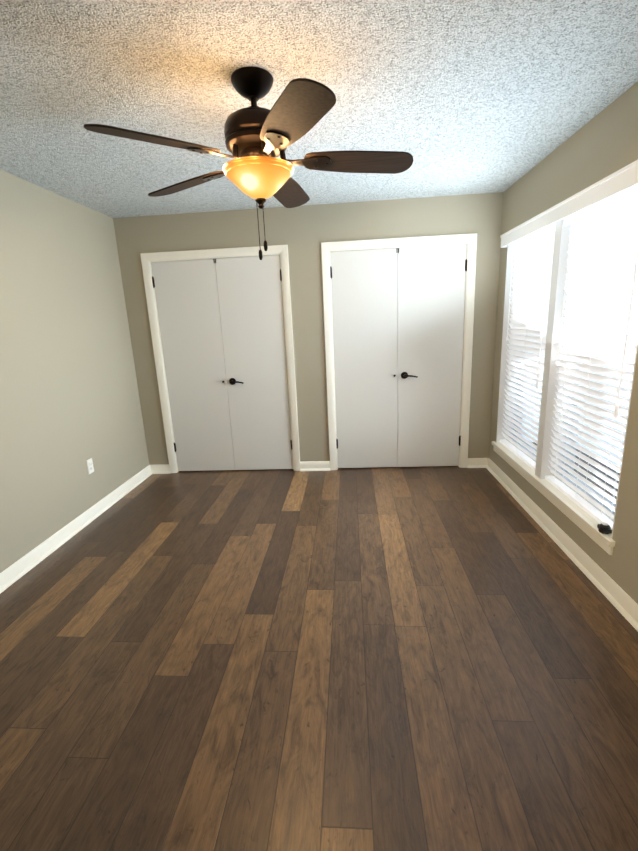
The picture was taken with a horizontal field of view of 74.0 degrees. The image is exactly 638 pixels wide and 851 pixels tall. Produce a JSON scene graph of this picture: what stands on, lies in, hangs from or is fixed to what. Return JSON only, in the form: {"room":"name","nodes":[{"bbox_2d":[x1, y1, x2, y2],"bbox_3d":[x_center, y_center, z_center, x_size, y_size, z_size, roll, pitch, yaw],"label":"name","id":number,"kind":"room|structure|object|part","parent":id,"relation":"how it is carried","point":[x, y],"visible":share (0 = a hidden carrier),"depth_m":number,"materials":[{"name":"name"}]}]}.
{"room":"empty bedroom","nodes":[
{"label":"empty bedroom","id":0,"kind":"room"},
{"bbox_2d":[0,170,148,572],"bbox_3d":[-2.060,-0.135,1.919,0.200,2.440,4.550,-2,14,4],"label":"wall","id":1,"kind":"structure","parent":0,"point":[70,405],"depth_m":3.05,"materials":[{"name":"paint"}]},
{"bbox_2d":[0,465,151,593],"bbox_3d":[-1.885,0.976,2.288,0.034,0.092,4.350,-2,14,4],"label":"baseboard","id":2,"kind":"structure","parent":1,"relation":"attached to","point":[20,567],"depth_m":3.06,"materials":[{"name":"white wood"}]},
{"bbox_2d":[86,458,93,473],"bbox_3d":[-1.830,0.326,3.392,0.009,0.115,0.070,-2,14,4],"label":"electrical outlet","id":3,"kind":"object","parent":1,"relation":"attached to","point":[90,467],"visible":1,"depth_m":3.38,"materials":[{"name":"white plastic"}]},
{"bbox_2d":[113,192,502,464],"bbox_3d":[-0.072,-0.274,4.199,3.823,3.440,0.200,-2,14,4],"label":"wall","id":4,"kind":"structure","parent":0,"point":[303,232],"depth_m":3.80,"materials":[{"name":"paint"}]},
{"bbox_2d":[140,245,299,472],"bbox_3d":[-0.902,-0.583,4.170,1.354,2.127,0.218,-2,14,4],"label":"door frame","id":5,"kind":"structure","parent":4,"relation":"attached to","point":[147,259],"depth_m":3.97,"materials":[{"name":"white wood"}]},
{"bbox_2d":[151,255,292,470],"bbox_3d":[-0.907,-0.527,4.084,1.222,2.037,0.098,-2,14,4],"label":"closet door","id":6,"kind":"structure","parent":4,"relation":"in","point":[221,326],"depth_m":4.08,"materials":[{"name":"white wood"}]},
{"bbox_2d":[150,458,487,473],"bbox_3d":[-0.050,0.408,4.247,3.393,0.092,0.034,-2,14,4],"label":"baseboard","id":7,"kind":"structure","parent":4,"relation":"attached to","point":[320,465],"depth_m":4.25,"materials":[{"name":"white wood"}]},
{"bbox_2d":[330,244,466,467],"bbox_3d":[0.738,-0.571,3.958,1.212,2.037,0.098,-2,14,4],"label":"closet door","id":8,"kind":"structure","parent":4,"relation":"in","point":[398,322],"depth_m":3.95,"materials":[{"name":"white wood"}]},
{"bbox_2d":[321,233,476,469],"bbox_3d":[0.743,-0.627,4.044,1.344,2.127,0.218,-2,14,4],"label":"door frame","id":9,"kind":"structure","parent":4,"relation":"attached to","point":[469,240],"depth_m":3.83,"materials":[{"name":"white wood"}]},
{"bbox_2d":[0,442,637,850],"bbox_3d":[0.302,0.939,2.435,4.773,0.100,5.350,-2,14,4],"label":"floor","id":10,"kind":"structure","parent":0,"point":[432,658],"depth_m":1.78,"materials":[{"name":"brown wood"}]},
{"bbox_2d":[0,0,637,217],"bbox_3d":[0.190,-1.525,1.827,4.773,0.100,5.350,-2,14,4],"label":"ceiling","id":11,"kind":"structure","parent":0,"point":[458,97],"depth_m":1.82,"materials":[{"name":"white paint"}]},
{"bbox_2d":[84,67,412,259],"bbox_3d":[-0.230,-1.098,1.858,1.286,0.705,1.287,-2,14,4],"label":"fan","id":12,"kind":"object","parent":11,"relation":"hanging from","point":[259,141],"visible":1,"depth_m":1.72,"materials":[{"name":"brown wood"}]},
{"bbox_3d":[-0.259,-1.051,1.842,0.304,0.118,0.304,-2,14,4],"label":"lamp shade","id":13,"kind":"part","parent":12,"relation":"part of","materials":[{"name":"orange glass"}]},
{"bbox_2d":[489,82,637,603],"bbox_3d":[1.607,-0.432,2.440,0.200,2.440,2.900,-2,14,4],"label":"wall","id":14,"kind":"structure","parent":0,"point":[602,144],"depth_m":2.28,"materials":[{"name":"paint"}]},
{"bbox_2d":[492,441,614,554],"bbox_3d":[1.660,0.408,3.050,0.229,0.085,1.840,-2,14,4],"label":"window sill","id":15,"kind":"structure","parent":14,"relation":"attached to","point":[580,518],"depth_m":2.69,"materials":[{"name":"white wood"}]},
{"bbox_2d":[486,458,637,631],"bbox_3d":[1.541,0.712,2.723,0.034,0.092,2.915,-2,14,4],"label":"baseboard","id":16,"kind":"structure","parent":14,"relation":"attached to","point":[619,598],"depth_m":2.48,"materials":[{"name":"white wood"}]},
{"bbox_2d":[496,219,637,537],"bbox_3d":[1.621,-0.482,2.830,0.228,1.750,1.780,-2,14,4],"label":"window","id":17,"kind":"structure","parent":14,"relation":"in","point":[604,527],"depth_m":2.85,"materials":[{"name":"white glass"}]},
{"bbox_2d":[500,223,555,469],"bbox_3d":[1.605,-0.590,3.282,0.084,1.732,0.827,-2,14,4],"label":"window blind","id":18,"kind":"object","parent":17,"relation":"attached to","point":[532,268],"visible":0.75,"depth_m":3.26,"materials":[{"name":"white plastic"}]},
{"bbox_2d":[500,160,637,247],"bbox_3d":[1.468,-1.306,2.633,0.057,0.096,1.810,-2,14,4],"label":"blind valance","id":19,"kind":"object","parent":17,"relation":"attached to","point":[621,180],"visible":1,"depth_m":2.31,"materials":[{"name":"white wood"}]},
{"bbox_2d":[545,184,637,528],"bbox_3d":[1.542,-0.366,2.386,0.084,1.732,0.827,-2,14,4],"label":"window blind","id":20,"kind":"object","parent":17,"relation":"attached to","point":[601,289],"visible":0.94,"depth_m":2.35,"materials":[{"name":"white plastic"}]}
]}

